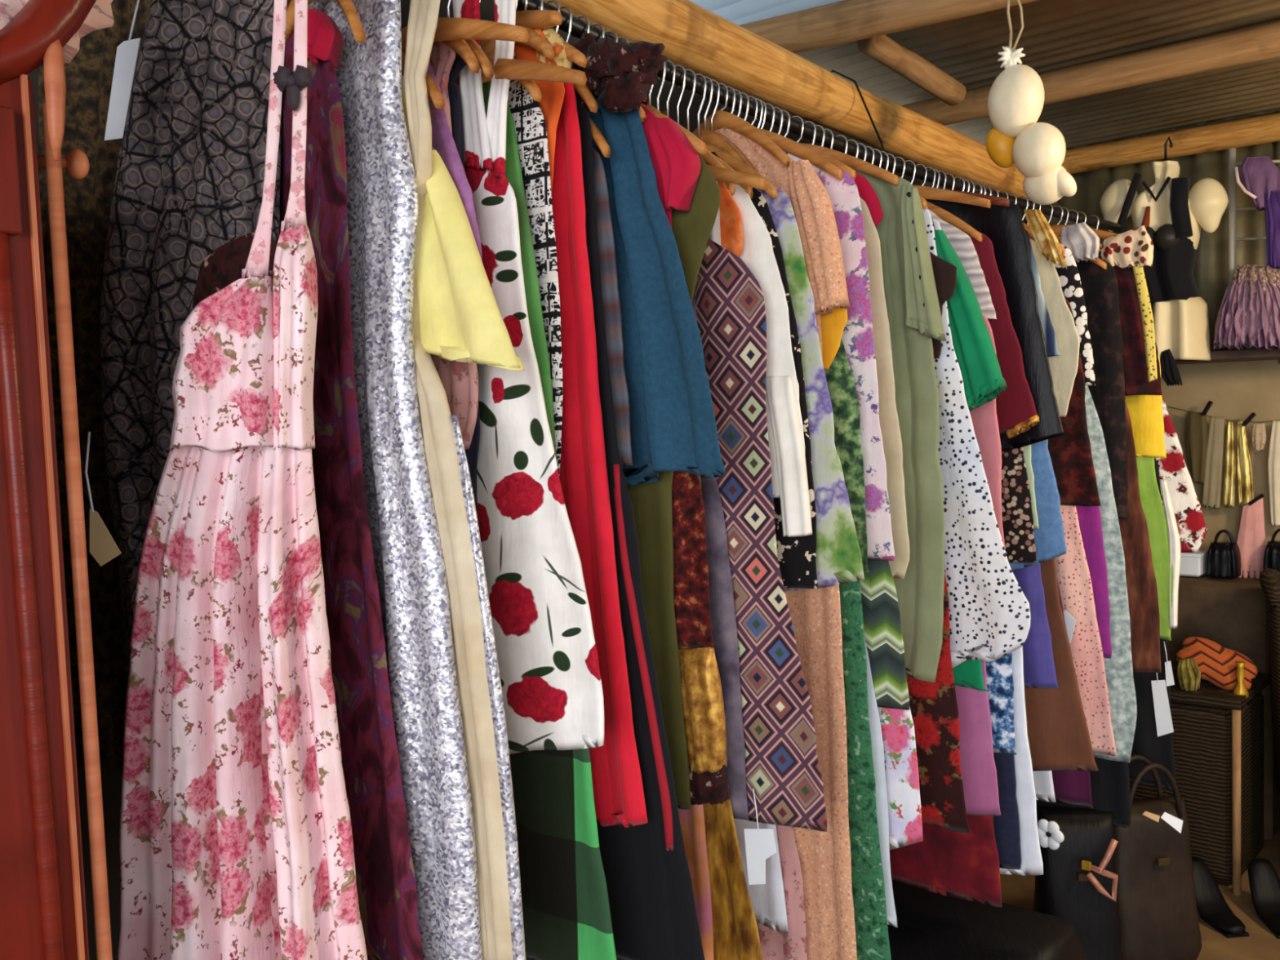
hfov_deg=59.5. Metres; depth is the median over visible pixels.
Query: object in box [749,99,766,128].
clothes hanger
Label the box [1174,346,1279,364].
shelf
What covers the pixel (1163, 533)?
dress
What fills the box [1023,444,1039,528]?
slip
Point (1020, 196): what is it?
clothes hanger
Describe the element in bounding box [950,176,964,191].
clothes hanger
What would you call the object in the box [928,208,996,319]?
shirt
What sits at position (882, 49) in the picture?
ceiling beam
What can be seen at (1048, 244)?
scarf
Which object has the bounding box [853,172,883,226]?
vest
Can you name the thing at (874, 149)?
clothes hanger
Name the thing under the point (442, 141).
tank
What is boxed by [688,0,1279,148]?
ceiling
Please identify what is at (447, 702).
dress
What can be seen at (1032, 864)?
dress
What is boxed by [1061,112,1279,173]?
rafter
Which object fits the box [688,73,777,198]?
clothes hanger
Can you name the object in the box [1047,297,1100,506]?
dress
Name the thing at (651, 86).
clothes hanger
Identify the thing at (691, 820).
skirt
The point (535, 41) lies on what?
clothes hanger
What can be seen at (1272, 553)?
handbag
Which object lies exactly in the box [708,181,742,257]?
blouse
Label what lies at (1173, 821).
price tag
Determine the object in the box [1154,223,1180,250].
cup
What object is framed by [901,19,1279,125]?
rafter
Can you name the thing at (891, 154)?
clothes hanger
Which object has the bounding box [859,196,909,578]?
dress
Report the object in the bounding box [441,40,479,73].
clothes hanger
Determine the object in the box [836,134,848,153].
clothes hanger
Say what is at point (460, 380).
blouse
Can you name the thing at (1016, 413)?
shirt
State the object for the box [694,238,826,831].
dress
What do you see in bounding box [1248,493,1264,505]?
peg
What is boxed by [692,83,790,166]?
clothes hanger
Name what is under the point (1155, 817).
price tag
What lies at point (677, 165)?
blouse
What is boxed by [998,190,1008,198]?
clothes hanger
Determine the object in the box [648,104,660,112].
clothes hanger
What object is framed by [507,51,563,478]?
dress
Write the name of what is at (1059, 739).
dress
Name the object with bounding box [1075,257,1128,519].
dress
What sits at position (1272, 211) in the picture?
ribbons
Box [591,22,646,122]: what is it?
clothes hanger
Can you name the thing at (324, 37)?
blouse
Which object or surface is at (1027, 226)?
clothes hanger
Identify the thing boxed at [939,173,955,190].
clothes hanger
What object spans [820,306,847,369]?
blouse
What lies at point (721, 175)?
clothes hanger
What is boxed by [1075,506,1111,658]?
dress
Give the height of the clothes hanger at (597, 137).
0.224 m
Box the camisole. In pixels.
[191,232,276,311]
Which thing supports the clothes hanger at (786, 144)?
hanging from the rail
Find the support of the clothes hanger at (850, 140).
hanging from the rail
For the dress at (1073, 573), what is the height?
1.225 m
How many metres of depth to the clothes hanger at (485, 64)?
1.33 m
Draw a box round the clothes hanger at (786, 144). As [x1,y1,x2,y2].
[740,95,842,179]
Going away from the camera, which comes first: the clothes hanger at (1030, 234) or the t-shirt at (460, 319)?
the t-shirt at (460, 319)
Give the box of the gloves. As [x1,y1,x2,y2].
[1236,497,1266,578]
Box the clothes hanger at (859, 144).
[857,142,866,160]
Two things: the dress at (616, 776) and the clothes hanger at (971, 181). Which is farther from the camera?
the clothes hanger at (971, 181)
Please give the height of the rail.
0.276 m
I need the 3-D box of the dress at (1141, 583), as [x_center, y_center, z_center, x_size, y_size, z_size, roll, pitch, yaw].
[1.056,-0.070,2.897,0.547,1.093,0.064,1,5,41]
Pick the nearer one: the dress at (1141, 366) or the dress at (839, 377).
the dress at (839, 377)
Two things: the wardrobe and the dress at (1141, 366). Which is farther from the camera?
the dress at (1141, 366)
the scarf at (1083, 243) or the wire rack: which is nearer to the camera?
the scarf at (1083, 243)
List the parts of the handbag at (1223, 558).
handle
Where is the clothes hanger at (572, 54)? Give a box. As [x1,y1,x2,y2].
[540,0,586,67]
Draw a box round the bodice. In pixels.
[1234,156,1279,211]
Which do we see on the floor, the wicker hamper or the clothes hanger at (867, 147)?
the wicker hamper
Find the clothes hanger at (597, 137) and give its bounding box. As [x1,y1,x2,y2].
[554,4,611,157]
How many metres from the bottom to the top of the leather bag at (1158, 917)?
0.527 m
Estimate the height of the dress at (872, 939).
1.364 m
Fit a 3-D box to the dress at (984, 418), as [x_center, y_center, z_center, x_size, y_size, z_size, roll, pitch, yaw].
[0.453,-0.183,2.198,0.551,0.744,0.045,1,5,41]
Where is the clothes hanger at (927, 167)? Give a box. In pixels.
[920,166,935,187]
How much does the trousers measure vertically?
1.299 m
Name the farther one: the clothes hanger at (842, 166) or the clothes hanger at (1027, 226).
the clothes hanger at (1027, 226)
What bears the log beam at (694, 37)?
attached to the ceiling
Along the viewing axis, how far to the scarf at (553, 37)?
1.45 m
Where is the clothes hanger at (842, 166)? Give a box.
[773,110,856,179]
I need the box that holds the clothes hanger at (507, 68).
[456,0,586,93]
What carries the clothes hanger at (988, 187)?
hanging from the rail
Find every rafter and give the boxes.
[738,0,1038,53]
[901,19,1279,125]
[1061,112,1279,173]
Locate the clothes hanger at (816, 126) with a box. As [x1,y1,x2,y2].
[808,124,825,146]
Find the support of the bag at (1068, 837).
on the floor
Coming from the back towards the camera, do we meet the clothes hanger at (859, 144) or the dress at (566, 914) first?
the clothes hanger at (859, 144)
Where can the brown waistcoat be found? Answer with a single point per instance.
(944, 272)
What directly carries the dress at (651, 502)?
attached to the skirt at (673, 428)
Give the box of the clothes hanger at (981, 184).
[975,183,986,194]
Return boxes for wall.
[26,0,1027,959]
[1043,110,1279,576]
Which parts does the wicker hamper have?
hamper lid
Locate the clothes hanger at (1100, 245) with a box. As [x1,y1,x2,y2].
[1089,214,1102,248]
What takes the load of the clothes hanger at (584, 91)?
hanging from the rail
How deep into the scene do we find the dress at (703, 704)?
1.60 m
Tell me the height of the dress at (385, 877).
1.115 m
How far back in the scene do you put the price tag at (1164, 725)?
2.93 m
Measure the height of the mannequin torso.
0.709 m
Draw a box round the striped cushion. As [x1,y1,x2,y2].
[1175,636,1257,690]
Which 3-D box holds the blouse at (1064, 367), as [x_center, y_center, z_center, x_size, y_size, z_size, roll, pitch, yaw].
[0.768,-0.371,2.557,0.464,0.462,0.028,1,5,41]
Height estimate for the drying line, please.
0.070 m
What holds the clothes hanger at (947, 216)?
hanging from the rail
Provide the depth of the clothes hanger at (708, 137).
1.77 m
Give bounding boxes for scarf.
[535,28,573,68]
[571,32,667,114]
[1023,208,1066,269]
[1059,222,1099,262]
[1100,225,1153,269]
[1160,348,1182,386]
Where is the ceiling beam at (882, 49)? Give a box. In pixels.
[857,34,966,106]
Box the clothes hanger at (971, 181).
[964,179,974,192]
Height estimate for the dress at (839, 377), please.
0.693 m
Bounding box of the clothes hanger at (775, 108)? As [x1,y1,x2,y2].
[765,106,782,134]
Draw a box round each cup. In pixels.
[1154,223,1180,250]
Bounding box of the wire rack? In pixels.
[1227,147,1279,350]
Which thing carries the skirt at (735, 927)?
attached to the dress at (782, 766)
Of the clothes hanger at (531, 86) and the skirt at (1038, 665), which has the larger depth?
the skirt at (1038, 665)
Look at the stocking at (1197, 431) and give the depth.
3.77 m
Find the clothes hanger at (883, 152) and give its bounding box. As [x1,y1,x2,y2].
[877,151,888,170]
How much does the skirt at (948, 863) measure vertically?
1.343 m
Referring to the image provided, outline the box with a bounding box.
[1179,550,1208,576]
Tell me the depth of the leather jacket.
2.20 m
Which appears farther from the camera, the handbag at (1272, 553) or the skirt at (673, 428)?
the handbag at (1272, 553)
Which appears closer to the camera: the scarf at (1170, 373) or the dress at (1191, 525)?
the dress at (1191, 525)
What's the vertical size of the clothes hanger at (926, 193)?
0.133 m
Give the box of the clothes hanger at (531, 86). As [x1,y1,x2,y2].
[460,40,542,102]
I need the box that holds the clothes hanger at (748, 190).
[678,68,753,198]
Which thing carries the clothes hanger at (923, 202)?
hanging from the rail
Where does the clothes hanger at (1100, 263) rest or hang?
hanging from the rail
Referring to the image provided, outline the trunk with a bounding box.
[1167,573,1279,843]
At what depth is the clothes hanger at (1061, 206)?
2.94 m
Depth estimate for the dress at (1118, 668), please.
2.65 m
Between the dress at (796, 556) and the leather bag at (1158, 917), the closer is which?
the dress at (796, 556)
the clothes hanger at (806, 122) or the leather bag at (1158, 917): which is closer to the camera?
the clothes hanger at (806, 122)
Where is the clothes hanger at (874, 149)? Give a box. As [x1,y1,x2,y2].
[872,148,882,167]
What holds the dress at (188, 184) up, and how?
hanging from the log beam at (694, 37)
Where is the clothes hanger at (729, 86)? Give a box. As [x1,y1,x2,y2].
[718,85,804,259]
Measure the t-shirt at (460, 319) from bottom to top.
0.514 m
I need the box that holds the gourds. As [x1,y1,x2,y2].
[986,0,1076,204]
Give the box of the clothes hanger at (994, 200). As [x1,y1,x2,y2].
[911,164,1009,206]
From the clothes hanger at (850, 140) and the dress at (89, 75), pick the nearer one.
the dress at (89, 75)
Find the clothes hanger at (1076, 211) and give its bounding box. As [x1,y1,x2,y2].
[1069,208,1078,224]
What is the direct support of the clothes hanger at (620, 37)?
hanging from the rail
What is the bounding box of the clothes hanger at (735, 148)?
[702,79,755,169]
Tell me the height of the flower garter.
0.097 m
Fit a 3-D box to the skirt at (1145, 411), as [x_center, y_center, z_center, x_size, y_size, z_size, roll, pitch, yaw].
[1.120,-0.341,2.965,0.510,0.569,0.059,1,5,41]
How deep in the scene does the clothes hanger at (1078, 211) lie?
3.03 m
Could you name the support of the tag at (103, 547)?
hanging from the dress at (236, 842)
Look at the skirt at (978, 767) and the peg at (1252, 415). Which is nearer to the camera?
the skirt at (978, 767)
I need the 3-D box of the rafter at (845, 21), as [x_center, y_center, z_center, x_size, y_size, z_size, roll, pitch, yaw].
[1.963,-1.003,1.556,4.166,0.092,0.099,0,4,31]
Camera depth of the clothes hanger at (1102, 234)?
2.85 m
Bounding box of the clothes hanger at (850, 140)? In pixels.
[848,139,858,157]
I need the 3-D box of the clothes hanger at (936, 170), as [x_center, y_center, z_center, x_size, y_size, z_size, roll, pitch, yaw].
[0.617,-0.576,2.379,0.206,0.172,0.033,1,5,41]
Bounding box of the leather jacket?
[925,199,1064,451]
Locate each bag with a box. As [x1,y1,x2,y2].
[887,880,1087,959]
[1033,807,1120,959]
[1114,754,1201,959]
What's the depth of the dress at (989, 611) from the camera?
1.92 m
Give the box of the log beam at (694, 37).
[542,0,1029,199]
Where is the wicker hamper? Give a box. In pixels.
[1129,662,1270,895]
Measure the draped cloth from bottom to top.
0.160 m
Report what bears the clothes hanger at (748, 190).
hanging from the rail
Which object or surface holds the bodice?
hanging from the wire rack
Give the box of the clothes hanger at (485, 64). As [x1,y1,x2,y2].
[446,0,493,78]
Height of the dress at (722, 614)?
1.044 m
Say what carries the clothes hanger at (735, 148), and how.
hanging from the rail
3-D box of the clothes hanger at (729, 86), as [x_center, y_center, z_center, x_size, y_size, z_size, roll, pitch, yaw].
[0.139,-0.487,1.829,0.330,0.311,0.033,1,5,41]
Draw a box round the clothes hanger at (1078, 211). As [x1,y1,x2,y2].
[1073,211,1101,251]
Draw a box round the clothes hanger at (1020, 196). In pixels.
[1017,195,1028,219]
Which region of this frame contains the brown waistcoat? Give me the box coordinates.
[929,251,956,358]
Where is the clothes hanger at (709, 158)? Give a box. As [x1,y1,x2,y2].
[657,60,726,168]
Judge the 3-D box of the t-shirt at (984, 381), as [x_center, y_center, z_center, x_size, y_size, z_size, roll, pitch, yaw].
[0.400,-0.085,2.110,0.594,0.910,0.067,1,5,41]
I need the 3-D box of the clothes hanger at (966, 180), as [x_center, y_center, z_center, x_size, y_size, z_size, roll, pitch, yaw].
[0.712,-0.585,2.488,0.206,0.172,0.033,1,5,41]
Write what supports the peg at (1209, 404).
attached to the drying line
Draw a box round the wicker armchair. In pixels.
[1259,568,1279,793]
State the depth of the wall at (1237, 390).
3.78 m
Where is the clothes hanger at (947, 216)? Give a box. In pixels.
[900,160,982,241]
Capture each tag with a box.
[84,431,121,566]
[104,0,140,140]
[743,788,776,884]
[1063,610,1075,643]
[1142,811,1159,822]
[1151,672,1173,736]
[1160,811,1182,833]
[1163,641,1174,686]
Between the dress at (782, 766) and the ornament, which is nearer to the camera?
the dress at (782, 766)
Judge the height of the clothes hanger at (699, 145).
0.210 m
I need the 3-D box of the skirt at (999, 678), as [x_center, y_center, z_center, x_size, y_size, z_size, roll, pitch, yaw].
[0.477,-0.021,2.230,0.545,1.071,0.038,1,5,41]
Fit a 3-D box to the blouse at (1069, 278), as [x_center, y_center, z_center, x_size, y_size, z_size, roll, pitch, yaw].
[0.826,-0.407,2.623,0.467,0.389,0.050,1,5,41]
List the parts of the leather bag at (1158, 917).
handle, handle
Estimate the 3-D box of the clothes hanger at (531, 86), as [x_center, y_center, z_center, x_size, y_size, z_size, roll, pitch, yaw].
[-0.193,-0.561,1.444,0.180,0.182,0.033,1,5,41]
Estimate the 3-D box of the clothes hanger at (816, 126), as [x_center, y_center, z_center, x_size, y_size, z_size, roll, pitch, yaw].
[0.318,-0.513,2.034,0.410,0.263,0.033,1,5,41]
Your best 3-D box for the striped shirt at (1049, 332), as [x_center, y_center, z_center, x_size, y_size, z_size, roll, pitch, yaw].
[0.740,-0.433,2.524,0.412,0.334,0.031,1,5,40]
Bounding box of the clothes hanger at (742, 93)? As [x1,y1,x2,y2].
[737,92,749,120]
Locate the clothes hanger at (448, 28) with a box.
[401,17,528,52]
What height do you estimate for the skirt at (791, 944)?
1.363 m
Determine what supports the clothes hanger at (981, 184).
hanging from the rail
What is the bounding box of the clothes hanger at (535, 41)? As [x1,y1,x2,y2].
[480,0,554,59]
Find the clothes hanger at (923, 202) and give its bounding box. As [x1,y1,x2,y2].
[817,128,927,208]
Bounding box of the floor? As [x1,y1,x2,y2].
[1000,829,1279,959]
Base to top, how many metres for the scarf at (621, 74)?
0.125 m
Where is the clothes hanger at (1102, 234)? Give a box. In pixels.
[1049,204,1117,239]
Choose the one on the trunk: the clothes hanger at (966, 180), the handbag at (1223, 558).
the handbag at (1223, 558)
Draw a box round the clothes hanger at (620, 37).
[617,35,629,44]
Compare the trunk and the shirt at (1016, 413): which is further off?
the trunk
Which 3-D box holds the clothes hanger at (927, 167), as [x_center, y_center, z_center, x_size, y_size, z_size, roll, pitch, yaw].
[0.604,-0.575,2.364,0.206,0.172,0.033,1,5,41]
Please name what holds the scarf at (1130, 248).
hanging from the clothes hanger at (1102, 234)
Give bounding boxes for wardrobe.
[0,0,112,959]
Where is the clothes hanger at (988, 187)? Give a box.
[981,185,991,195]
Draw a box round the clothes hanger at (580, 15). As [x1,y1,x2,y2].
[571,14,647,102]
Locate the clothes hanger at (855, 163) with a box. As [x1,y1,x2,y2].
[788,115,898,185]
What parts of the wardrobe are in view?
rail, moulding, cornice, knob, corner post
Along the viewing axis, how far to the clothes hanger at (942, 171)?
2.40 m
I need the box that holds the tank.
[404,50,482,261]
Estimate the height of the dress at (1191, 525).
0.843 m
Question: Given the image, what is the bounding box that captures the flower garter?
[1251,423,1266,453]
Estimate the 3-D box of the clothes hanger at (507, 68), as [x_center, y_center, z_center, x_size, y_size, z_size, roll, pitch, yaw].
[-0.216,-0.554,1.418,0.400,0.193,0.033,1,5,41]
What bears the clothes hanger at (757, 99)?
hanging from the rail
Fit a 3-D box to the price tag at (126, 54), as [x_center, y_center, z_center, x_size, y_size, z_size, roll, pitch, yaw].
[-0.555,-0.471,1.223,0.070,0.197,0.008,-2,4,-8]
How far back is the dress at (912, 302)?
1.86 m
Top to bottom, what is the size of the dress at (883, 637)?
0.918 m
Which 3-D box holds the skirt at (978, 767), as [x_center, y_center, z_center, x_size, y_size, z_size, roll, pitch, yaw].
[0.421,0.072,2.168,0.557,1.253,0.039,1,5,41]
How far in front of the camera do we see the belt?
2.65 m
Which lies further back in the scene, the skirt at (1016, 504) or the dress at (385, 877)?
the skirt at (1016, 504)
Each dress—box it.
[38,0,151,773]
[99,0,282,665]
[116,0,367,959]
[279,31,423,959]
[307,0,525,959]
[452,0,604,754]
[482,81,616,959]
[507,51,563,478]
[551,82,648,827]
[575,97,704,959]
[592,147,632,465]
[626,155,720,809]
[641,98,729,805]
[668,116,748,820]
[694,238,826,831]
[711,151,817,589]
[714,128,857,959]
[755,185,864,591]
[783,151,894,560]
[824,337,868,572]
[839,580,891,959]
[853,168,946,682]
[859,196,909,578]
[859,558,909,710]
[877,706,923,849]
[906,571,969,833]
[922,207,1031,667]
[933,219,1043,875]
[968,313,1004,548]
[1024,558,1098,771]
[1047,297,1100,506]
[1054,505,1116,756]
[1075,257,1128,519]
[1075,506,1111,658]
[1084,385,1137,762]
[1097,250,1162,395]
[1117,173,1200,304]
[1118,402,1161,672]
[1136,457,1180,640]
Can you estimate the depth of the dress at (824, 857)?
1.75 m
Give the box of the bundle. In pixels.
[1176,657,1200,691]
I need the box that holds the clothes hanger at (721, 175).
[656,62,766,190]
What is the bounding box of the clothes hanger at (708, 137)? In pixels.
[695,76,746,163]
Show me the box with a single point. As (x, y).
(1192, 564)
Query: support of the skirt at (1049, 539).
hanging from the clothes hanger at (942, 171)
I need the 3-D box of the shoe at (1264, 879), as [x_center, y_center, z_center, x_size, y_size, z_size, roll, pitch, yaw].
[1.731,1.139,3.053,0.094,0.141,0.200,-1,4,8]
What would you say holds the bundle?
on the wicker hamper
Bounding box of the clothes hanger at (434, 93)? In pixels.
[401,52,444,110]
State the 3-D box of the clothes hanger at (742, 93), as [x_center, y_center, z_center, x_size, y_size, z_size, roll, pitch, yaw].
[0.162,-0.556,1.854,0.206,0.172,0.033,1,5,41]
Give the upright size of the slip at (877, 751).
1.277 m
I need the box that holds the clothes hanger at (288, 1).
[286,0,316,7]
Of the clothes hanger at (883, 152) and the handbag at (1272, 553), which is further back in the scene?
the handbag at (1272, 553)
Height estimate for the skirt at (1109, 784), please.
1.450 m
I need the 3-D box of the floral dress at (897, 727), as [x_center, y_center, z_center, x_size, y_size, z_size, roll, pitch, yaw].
[0.240,0.128,1.960,0.537,1.360,0.033,1,5,41]
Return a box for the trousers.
[931,217,1021,869]
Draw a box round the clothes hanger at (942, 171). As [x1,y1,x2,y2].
[931,170,946,189]
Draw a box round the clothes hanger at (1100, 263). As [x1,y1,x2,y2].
[1039,204,1106,269]
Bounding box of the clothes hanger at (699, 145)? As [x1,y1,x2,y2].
[605,30,706,155]
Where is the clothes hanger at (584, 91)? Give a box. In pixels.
[546,0,597,112]
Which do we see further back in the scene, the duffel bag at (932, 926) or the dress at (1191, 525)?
the dress at (1191, 525)
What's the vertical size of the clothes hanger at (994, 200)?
0.118 m
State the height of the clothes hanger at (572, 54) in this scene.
0.125 m
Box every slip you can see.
[723,138,788,931]
[864,639,897,928]
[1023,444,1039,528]
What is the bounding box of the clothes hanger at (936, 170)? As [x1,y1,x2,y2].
[925,168,940,188]
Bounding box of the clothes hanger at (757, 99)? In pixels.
[751,97,763,128]
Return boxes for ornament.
[1232,661,1248,697]
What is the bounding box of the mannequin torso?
[1099,137,1228,360]
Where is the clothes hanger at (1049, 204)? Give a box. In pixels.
[1048,204,1060,237]
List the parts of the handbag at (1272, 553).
handle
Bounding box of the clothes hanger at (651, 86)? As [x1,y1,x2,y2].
[648,84,668,117]
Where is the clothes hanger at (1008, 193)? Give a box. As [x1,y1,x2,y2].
[1007,192,1017,204]
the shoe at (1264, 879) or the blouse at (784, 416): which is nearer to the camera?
the blouse at (784, 416)
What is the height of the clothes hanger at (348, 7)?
0.184 m
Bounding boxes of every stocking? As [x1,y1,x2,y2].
[1186,411,1208,483]
[1202,416,1224,509]
[1222,420,1253,507]
[1267,421,1279,526]
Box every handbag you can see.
[1206,528,1241,577]
[1263,528,1279,571]
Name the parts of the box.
lid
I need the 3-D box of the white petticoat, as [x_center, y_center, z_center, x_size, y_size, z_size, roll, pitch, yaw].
[0.740,0.063,2.535,0.389,1.286,0.035,1,5,41]
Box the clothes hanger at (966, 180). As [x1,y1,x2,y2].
[959,177,969,191]
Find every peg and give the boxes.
[1201,400,1213,415]
[1241,412,1256,426]
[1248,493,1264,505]
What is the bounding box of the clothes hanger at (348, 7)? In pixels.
[284,0,366,45]
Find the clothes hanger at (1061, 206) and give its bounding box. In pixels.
[1055,206,1068,236]
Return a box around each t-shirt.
[401,75,524,370]
[933,230,1007,691]
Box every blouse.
[306,8,342,69]
[429,40,478,448]
[640,104,701,228]
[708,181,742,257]
[731,183,812,537]
[820,306,847,369]
[1029,238,1079,417]
[1054,243,1095,385]
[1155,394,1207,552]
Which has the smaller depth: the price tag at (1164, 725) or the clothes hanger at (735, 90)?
the clothes hanger at (735, 90)
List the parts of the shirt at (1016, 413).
trim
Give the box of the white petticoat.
[1032,770,1055,802]
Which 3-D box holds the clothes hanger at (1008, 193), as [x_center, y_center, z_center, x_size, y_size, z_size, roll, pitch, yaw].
[0.882,-0.603,2.684,0.206,0.172,0.033,1,5,41]
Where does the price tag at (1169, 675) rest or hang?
hanging from the dress at (1163, 533)
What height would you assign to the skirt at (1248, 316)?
0.272 m
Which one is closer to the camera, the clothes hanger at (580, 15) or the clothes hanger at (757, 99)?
the clothes hanger at (580, 15)
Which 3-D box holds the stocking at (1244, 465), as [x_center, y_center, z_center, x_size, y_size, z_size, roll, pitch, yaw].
[1.974,-0.052,3.694,0.094,0.292,0.031,1,5,41]
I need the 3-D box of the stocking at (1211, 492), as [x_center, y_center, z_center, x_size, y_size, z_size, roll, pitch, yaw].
[1.918,-0.059,3.745,0.069,0.311,0.034,1,5,41]
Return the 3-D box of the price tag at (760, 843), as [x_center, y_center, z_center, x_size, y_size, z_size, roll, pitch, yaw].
[0.176,0.525,1.636,0.056,0.146,0.006,1,5,41]
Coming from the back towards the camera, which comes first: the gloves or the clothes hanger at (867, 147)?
the gloves
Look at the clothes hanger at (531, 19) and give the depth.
1.44 m
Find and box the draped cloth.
[0,0,114,62]
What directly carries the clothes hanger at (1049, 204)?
hanging from the rail
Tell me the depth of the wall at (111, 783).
1.62 m
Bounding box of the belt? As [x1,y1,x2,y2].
[1081,838,1118,901]
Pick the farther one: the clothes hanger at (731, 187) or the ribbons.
the ribbons
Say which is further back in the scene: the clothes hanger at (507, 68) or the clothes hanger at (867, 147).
the clothes hanger at (867, 147)
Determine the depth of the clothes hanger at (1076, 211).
2.99 m
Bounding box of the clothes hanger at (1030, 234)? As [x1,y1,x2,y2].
[973,182,1035,241]
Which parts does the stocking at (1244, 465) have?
leg, leg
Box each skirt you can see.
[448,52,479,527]
[588,96,725,485]
[660,111,763,959]
[678,645,714,959]
[729,139,807,959]
[888,814,1001,906]
[955,660,1000,815]
[985,652,1016,755]
[1001,446,1036,563]
[1008,439,1066,570]
[1012,563,1057,688]
[1035,756,1130,827]
[1051,580,1093,808]
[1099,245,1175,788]
[1124,354,1166,457]
[1213,264,1279,350]
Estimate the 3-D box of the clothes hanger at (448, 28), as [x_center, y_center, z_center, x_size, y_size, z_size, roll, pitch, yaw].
[-0.275,-0.564,1.350,0.400,0.169,0.033,1,5,41]
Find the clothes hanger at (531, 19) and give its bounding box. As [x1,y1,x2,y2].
[480,0,562,46]
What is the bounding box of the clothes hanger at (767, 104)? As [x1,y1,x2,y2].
[757,102,774,131]
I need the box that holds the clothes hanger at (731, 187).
[667,64,735,194]
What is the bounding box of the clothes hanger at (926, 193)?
[889,156,991,208]
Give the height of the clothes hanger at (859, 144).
0.172 m
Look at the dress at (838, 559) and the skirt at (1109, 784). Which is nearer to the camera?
the dress at (838, 559)
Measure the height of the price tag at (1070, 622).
0.119 m
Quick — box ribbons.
[1264,190,1279,268]
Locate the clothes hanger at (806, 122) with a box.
[799,120,816,144]
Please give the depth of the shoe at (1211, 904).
3.09 m
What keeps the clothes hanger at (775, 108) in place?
hanging from the rail
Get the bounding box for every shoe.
[1191,857,1248,937]
[1247,857,1279,938]
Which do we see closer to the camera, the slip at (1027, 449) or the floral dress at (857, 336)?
the floral dress at (857, 336)
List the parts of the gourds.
cord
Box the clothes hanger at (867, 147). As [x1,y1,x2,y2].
[865,146,874,164]
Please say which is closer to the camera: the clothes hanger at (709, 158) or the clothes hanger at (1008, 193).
the clothes hanger at (709, 158)
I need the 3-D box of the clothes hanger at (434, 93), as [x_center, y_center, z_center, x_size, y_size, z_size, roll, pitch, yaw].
[-0.294,-0.535,1.329,0.180,0.226,0.033,1,5,41]
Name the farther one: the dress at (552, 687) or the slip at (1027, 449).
the slip at (1027, 449)
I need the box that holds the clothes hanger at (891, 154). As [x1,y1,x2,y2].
[880,153,895,173]
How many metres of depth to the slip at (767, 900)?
1.80 m
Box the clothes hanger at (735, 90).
[730,88,742,116]
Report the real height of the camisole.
0.160 m
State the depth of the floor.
3.09 m
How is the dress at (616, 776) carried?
hanging from the clothes hanger at (572, 54)
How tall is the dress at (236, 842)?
1.361 m
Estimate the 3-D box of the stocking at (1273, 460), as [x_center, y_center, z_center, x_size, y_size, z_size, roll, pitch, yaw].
[2.064,-0.018,3.618,0.063,0.347,0.031,0,4,27]
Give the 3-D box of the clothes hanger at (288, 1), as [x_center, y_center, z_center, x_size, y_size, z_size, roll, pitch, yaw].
[-0.332,-0.605,1.283,0.239,0.085,0.033,1,5,41]
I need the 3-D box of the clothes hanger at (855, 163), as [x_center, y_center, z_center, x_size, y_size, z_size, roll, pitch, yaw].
[0.270,-0.566,1.978,0.410,0.155,0.033,1,5,41]
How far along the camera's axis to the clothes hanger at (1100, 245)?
3.11 m
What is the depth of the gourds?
2.22 m
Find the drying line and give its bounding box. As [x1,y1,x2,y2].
[1166,405,1279,422]
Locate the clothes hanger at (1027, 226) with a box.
[990,187,1065,253]
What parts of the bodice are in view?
pearl trim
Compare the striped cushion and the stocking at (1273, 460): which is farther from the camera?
the stocking at (1273, 460)
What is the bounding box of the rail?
[493,0,1120,231]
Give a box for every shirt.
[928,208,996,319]
[937,215,1039,438]
[1025,229,1060,356]

